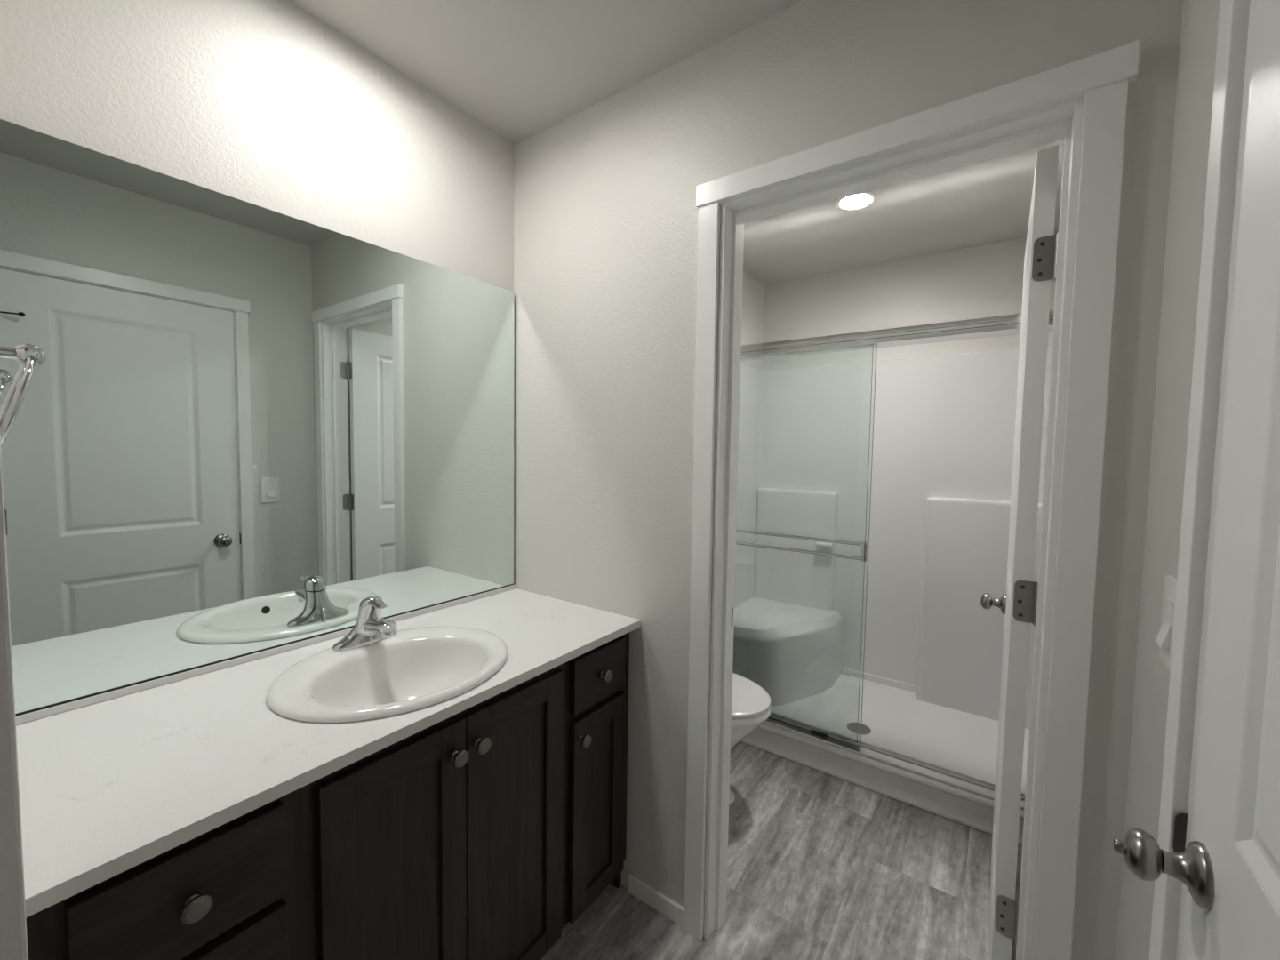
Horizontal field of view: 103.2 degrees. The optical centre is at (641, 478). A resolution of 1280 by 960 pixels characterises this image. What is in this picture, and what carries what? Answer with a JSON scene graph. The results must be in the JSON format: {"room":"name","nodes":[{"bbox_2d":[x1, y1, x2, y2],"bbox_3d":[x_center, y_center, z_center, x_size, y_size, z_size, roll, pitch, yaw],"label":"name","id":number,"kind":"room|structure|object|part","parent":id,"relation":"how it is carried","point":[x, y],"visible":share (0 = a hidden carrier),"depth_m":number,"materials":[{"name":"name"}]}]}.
{"room":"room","nodes":[
{"label":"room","id":0,"kind":"room"},
{"bbox_2d":[0,435,28,959],"bbox_3d":[-0.930,0.108,0.649,0.622,2.440,0.115,3,4,35],"label":"wall","id":1,"kind":"structure","parent":0,"point":[13,937],"depth_m":0.52,"materials":[{"name":"white paint"}]},
{"bbox_2d":[0,344,46,448],"bbox_3d":[-0.924,-0.118,0.746,0.161,0.181,0.066,3,4,35],"label":"towel ring","id":2,"kind":"object","parent":1,"relation":"attached to","point":[13,400],"visible":0.99,"depth_m":0.73,"materials":[{"name":"silver metal"}]},
{"bbox_3d":[-0.929,-0.182,0.734,0.052,0.052,0.045,3,4,35],"label":"post","id":3,"kind":"part","parent":2,"relation":"part of","materials":[{"name":"silver metal"}]},
{"bbox_2d":[0,0,514,291],"bbox_3d":[-1.170,0.089,0.934,0.100,2.440,2.300,3,4,35],"label":"wall","id":4,"kind":"structure","parent":0,"point":[263,103],"depth_m":1.19,"materials":[{"name":"white paint"}]},
{"bbox_2d":[0,119,516,725],"bbox_3d":[-0.797,-0.106,1.343,0.018,1.060,1.183,3,4,35],"label":"mirror","id":5,"kind":"object","parent":4,"relation":"attached to","point":[242,426],"visible":1,"depth_m":1.13,"materials":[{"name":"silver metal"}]},
{"bbox_2d":[288,0,1063,284],"bbox_3d":[0.174,-1.158,1.134,1.951,0.070,4.470,3,4,35],"label":"ceiling","id":6,"kind":"structure","parent":0,"point":[519,68],"depth_m":1.46,"materials":[{"name":"grey paint"}]},
{"bbox_2d":[836,191,876,209],"bbox_3d":[0.903,-1.179,2.131,0.156,0.038,0.156,3,4,35],"label":"recessed light","id":7,"kind":"object","parent":6,"relation":"in","point":[863,199],"visible":0.7,"depth_m":2.17,"materials":[{"name":"white paint"}]},
{"bbox_2d":[740,269,764,369],"bbox_3d":[0.211,0.019,2.592,0.100,2.440,1.775,3,4,35],"label":"wall","id":8,"kind":"structure","parent":0,"point":[753,290],"depth_m":3.09,"materials":[{"name":"white paint"}]},
{"bbox_2d":[540,741,1022,959],"bbox_3d":[0.136,1.343,1.271,1.951,0.060,4.470,3,4,35],"label":"floor","id":9,"kind":"structure","parent":0,"point":[821,866],"depth_m":1.60,"materials":[{"name":"grey plastic"}]},
{"bbox_2d":[26,632,629,959],"bbox_3d":[-0.582,0.880,1.233,0.577,0.845,1.181,3,4,35],"label":"vanity cabinet","id":10,"kind":"object","parent":9,"relation":"on","point":[490,828],"visible":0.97,"depth_m":0.99,"materials":[{"name":"brown wood"}]},
{"bbox_3d":[-0.629,0.585,0.707,0.018,0.146,0.226,3,4,35],"label":"drawer","id":11,"kind":"part","parent":10,"relation":"part of","materials":[{"name":"brown wood"}]},
{"bbox_3d":[-0.642,0.507,0.715,0.019,0.045,0.204,3,4,35],"label":"rail","id":12,"kind":"part","parent":10,"relation":"part of","materials":[{"name":"brown wood"}]},
{"bbox_3d":[-0.610,0.586,0.694,0.027,0.033,0.033,3,4,35],"label":"knob","id":13,"kind":"part","parent":10,"relation":"part of","materials":[{"name":"silver metal"}]},
{"bbox_3d":[-0.644,0.659,0.724,0.019,0.040,0.204,3,4,35],"label":"rail","id":14,"kind":"part","parent":10,"relation":"part of","materials":[{"name":"brown wood"}]},
{"bbox_3d":[-0.632,0.809,0.719,0.018,0.271,0.226,3,4,35],"label":"drawer","id":15,"kind":"part","parent":10,"relation":"part of","materials":[{"name":"brown wood"}]},
{"bbox_2d":[16,588,640,918],"bbox_3d":[-0.578,0.447,1.212,0.572,0.022,1.185,3,4,35],"label":"countertop","id":16,"kind":"structure","parent":10,"relation":"on","point":[108,788],"depth_m":0.85,"materials":[{"name":"white stone"}]},
{"bbox_2d":[332,596,397,651],"bbox_3d":[-0.682,0.355,1.252,0.143,0.122,0.161,-1,3,-25],"label":"faucet","id":17,"kind":"object","parent":16,"relation":"on","point":[369,628],"visible":1,"depth_m":1.24,"materials":[{"name":"silver metal"}]},
{"bbox_3d":[-0.656,0.314,1.251,0.103,0.037,0.052,3,4,35],"label":"lever","id":18,"kind":"part","parent":17,"relation":"part of","materials":[{"name":"silver metal"}]},
{"bbox_3d":[-0.641,0.366,1.243,0.111,0.044,0.039,3,4,35],"label":"spout","id":19,"kind":"part","parent":17,"relation":"part of","materials":[{"name":"silver metal"}]},
{"bbox_2d":[265,625,508,722],"bbox_3d":[-0.559,0.504,1.178,0.452,0.164,0.505,3,4,35],"label":"sink","id":20,"kind":"object","parent":16,"relation":"in","point":[415,668],"visible":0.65,"depth_m":1.22,"materials":[{"name":"white ceramic"}]},
{"bbox_3d":[-0.454,0.534,0.950,0.018,0.057,0.164,3,4,35],"label":"door rail","id":21,"kind":"part","parent":10,"relation":"part of","materials":[{"name":"brown wood"}]},
{"bbox_3d":[-0.462,0.863,0.970,0.006,0.610,0.172,3,4,35],"label":"door","id":22,"kind":"part","parent":10,"relation":"part of","materials":[{"name":"brown wood"}]},
{"bbox_3d":[-0.384,0.491,1.078,0.019,0.045,0.547,3,4,35],"label":"rail","id":23,"kind":"part","parent":10,"relation":"part of","materials":[{"name":"brown wood"}]},
{"bbox_3d":[-0.370,0.569,1.031,0.027,0.033,0.033,3,4,35],"label":"knob","id":24,"kind":"part","parent":10,"relation":"part of","materials":[{"name":"silver metal"}]},
{"bbox_3d":[-0.338,0.567,1.077,0.027,0.033,0.033,3,4,35],"label":"knob","id":25,"kind":"part","parent":10,"relation":"part of","materials":[{"name":"silver metal"}]},
{"bbox_3d":[-0.288,0.523,1.183,0.018,0.057,0.172,3,4,35],"label":"door rail","id":26,"kind":"part","parent":10,"relation":"part of","materials":[{"name":"brown wood"}]},
{"bbox_3d":[-0.296,0.853,1.203,0.006,0.610,0.180,3,4,35],"label":"door","id":27,"kind":"part","parent":10,"relation":"part of","materials":[{"name":"brown wood"}]},
{"bbox_3d":[-0.299,1.182,1.219,0.018,0.057,0.172,3,4,35],"label":"door rail","id":28,"kind":"part","parent":10,"relation":"part of","materials":[{"name":"brown wood"}]},
{"bbox_3d":[-0.151,0.700,1.351,0.027,0.033,0.033,3,4,35],"label":"knob","id":29,"kind":"part","parent":10,"relation":"part of","materials":[{"name":"silver metal"}]},
{"bbox_3d":[-0.133,0.628,1.444,0.019,0.040,0.208,3,4,35],"label":"rail","id":30,"kind":"part","parent":10,"relation":"part of","materials":[{"name":"brown wood"}]},
{"bbox_3d":[-0.117,0.550,1.427,0.018,0.146,0.223,3,4,35],"label":"drawer","id":31,"kind":"part","parent":10,"relation":"part of","materials":[{"name":"brown wood"}]},
{"bbox_3d":[-0.125,0.922,1.450,0.006,0.450,0.119,3,4,35],"label":"door","id":32,"kind":"part","parent":10,"relation":"part of","materials":[{"name":"brown wood"}]},
{"bbox_3d":[-0.126,1.171,1.462,0.018,0.057,0.111,3,4,35],"label":"door rail","id":33,"kind":"part","parent":10,"relation":"part of","materials":[{"name":"brown wood"}]},
{"bbox_3d":[-0.118,0.673,1.435,0.018,0.057,0.111,3,4,35],"label":"door rail","id":34,"kind":"part","parent":10,"relation":"part of","materials":[{"name":"brown wood"}]},
{"bbox_3d":[-0.098,0.551,1.414,0.027,0.033,0.033,3,4,35],"label":"knob","id":35,"kind":"part","parent":10,"relation":"part of","materials":[{"name":"silver metal"}]},
{"bbox_2d":[728,672,770,806],"bbox_3d":[0.229,0.883,2.062,0.602,0.775,0.424,3,4,35],"label":"toilet","id":36,"kind":"object","parent":9,"relation":"on","point":[750,702],"visible":0.2,"depth_m":1.89,"materials":[{"name":"white ceramic"}]},
{"bbox_3d":[0.257,1.078,2.051,0.484,0.386,0.356,3,4,35],"label":"bowl","id":37,"kind":"part","parent":36,"relation":"part of","materials":[{"name":"white ceramic"}]},
{"bbox_3d":[0.294,0.874,2.015,0.442,0.026,0.374,3,4,35],"label":"seat","id":38,"kind":"part","parent":36,"relation":"part of","materials":[{"name":"white plastic"}]},
{"bbox_3d":[0.294,0.847,2.014,0.440,0.028,0.374,3,4,35],"label":"lid","id":39,"kind":"part","parent":36,"relation":"part of","materials":[{"name":"white plastic"}]},
{"bbox_2d":[732,346,1051,846],"bbox_3d":[1.106,0.310,2.485,1.504,1.900,0.929,3,4,35],"label":"shower stall","id":40,"kind":"object","parent":9,"relation":"on","point":[942,460],"visible":0.8,"depth_m":2.73,"materials":[{"name":"white plastic"}]},
{"bbox_2d":[815,541,833,547],"bbox_3d":[1.070,0.387,2.957,0.093,0.023,0.063,3,4,35],"label":"soap shelf","id":41,"kind":"object","parent":40,"relation":"attached to","point":[818,544],"depth_m":2.94,"materials":[{"name":"white plastic"}]},
{"bbox_2d":[736,309,1054,810],"bbox_3d":[0.892,0.278,2.180,1.474,1.768,0.132,3,4,35],"label":"shower door","id":42,"kind":"structure","parent":40,"relation":"attached to","point":[1008,324],"depth_m":2.09,"materials":[{"name":"silver metal"}]},
{"bbox_3d":[0.626,0.281,2.369,0.783,1.694,0.006,3,4,35],"label":"glass panel","id":43,"kind":"part","parent":42,"relation":"part of","materials":[{"name":"grey"}]},
{"bbox_3d":[0.618,0.282,2.343,0.803,1.694,0.006,3,4,35],"label":"glass panel","id":44,"kind":"part","parent":42,"relation":"part of","materials":[{"name":"grey"}]},
{"bbox_3d":[0.911,-0.578,2.141,1.474,0.053,0.114,3,4,35],"label":"header rail","id":45,"kind":"part","parent":42,"relation":"part of","materials":[{"name":"silver metal"}]},
{"bbox_2d":[513,0,1183,959],"bbox_3d":[0.202,0.082,1.441,1.751,2.440,0.115,3,4,35],"label":"wall","id":46,"kind":"structure","parent":0,"point":[606,212],"depth_m":1.41,"materials":[{"name":"white paint"}]},
{"bbox_2d":[627,874,683,927],"bbox_3d":[0.045,1.271,1.527,0.205,0.052,0.012,3,4,35],"label":"baseboard","id":47,"kind":"structure","parent":46,"relation":"attached to","point":[652,897],"depth_m":1.52,"materials":[{"name":"white paint"}]},
{"bbox_2d":[704,96,1084,959],"bbox_3d":[0.522,0.305,1.223,0.720,2.030,0.121,3,4,35],"label":"trim","id":48,"kind":"structure","parent":46,"relation":"attached to","point":[1063,120],"depth_m":1.14,"materials":[{"name":"white paint"}]},
{"bbox_2d":[683,79,1128,959],"bbox_3d":[0.483,0.309,1.170,0.835,2.026,0.018,3,4,35],"label":"trim","id":49,"kind":"structure","parent":46,"relation":"attached to","point":[1104,118],"depth_m":0.94,"materials":[{"name":"white paint"}]},
{"bbox_2d":[696,40,1140,208],"bbox_3d":[0.499,-0.730,1.109,0.852,0.055,0.024,3,4,35],"label":"trim","id":50,"kind":"structure","parent":46,"relation":"attached to","point":[1070,81],"depth_m":1.02,"materials":[{"name":"white paint"}]},
{"bbox_2d":[980,144,1058,959],"bbox_3d":[1.009,0.309,1.362,0.169,1.997,0.740,3,4,35],"label":"door","id":51,"kind":"structure","parent":46,"relation":"in","point":[1018,605],"depth_m":1.09,"materials":[{"name":"white paint"}]},
{"bbox_3d":[1.151,0.402,1.630,0.034,0.065,0.065,3,4,35],"label":"knob","id":52,"kind":"part","parent":51,"relation":"part of","materials":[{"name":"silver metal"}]},
{"bbox_2d":[761,231,1057,369],"bbox_3d":[1.410,0.022,2.892,1.710,2.440,0.100,3,4,35],"label":"wall","id":53,"kind":"structure","parent":0,"point":[986,280],"depth_m":2.77,"materials":[{"name":"white paint"}]},
{"bbox_2d":[1115,0,1220,959],"bbox_3d":[0.291,0.164,-0.030,0.100,2.440,2.415,3,4,35],"label":"wall","id":54,"kind":"structure","parent":0,"point":[1200,18],"depth_m":0.79,"materials":[{"name":"white paint"}]},
{"bbox_2d":[1154,574,1176,671],"bbox_3d":[0.752,0.207,0.725,0.016,0.127,0.078,3,4,35],"label":"light switch","id":55,"kind":"object","parent":54,"relation":"attached to","point":[1164,639],"visible":0.57,"depth_m":0.72,"materials":[{"name":"white plastic"}]},
{"bbox_2d":[1113,0,1279,959],"bbox_3d":[0.447,0.354,0.334,0.110,2.003,0.729,3,4,35],"label":"door","id":56,"kind":"structure","parent":54,"relation":"in","point":[1228,869],"depth_m":0.52,"materials":[{"name":"white paint"}]},
{"bbox_3d":[0.619,0.446,0.579,0.034,0.065,0.065,3,4,35],"label":"knob","id":57,"kind":"part","parent":56,"relation":"part of","materials":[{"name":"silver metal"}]},
{"bbox_2d":[1149,0,1250,959],"bbox_3d":[0.461,0.357,0.327,0.018,2.022,0.835,3,4,35],"label":"trim","id":58,"kind":"structure","parent":54,"relation":"attached to","point":[1234,14],"depth_m":0.62,"materials":[{"name":"white paint"}]},
{"bbox_2d":[1172,2,1250,959],"bbox_3d":[0.504,0.355,0.299,0.115,2.030,0.750,3,4,35],"label":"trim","id":59,"kind":"structure","parent":54,"relation":"attached to","point":[1180,822],"depth_m":0.63,"materials":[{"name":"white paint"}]},
{"bbox_3d":[0.680,0.444,0.623,0.035,0.058,0.003,3,4,35],"label":"strike plate","id":60,"kind":"part","parent":59,"relation":"part of","materials":[{"name":"grey metal"}]}
]}

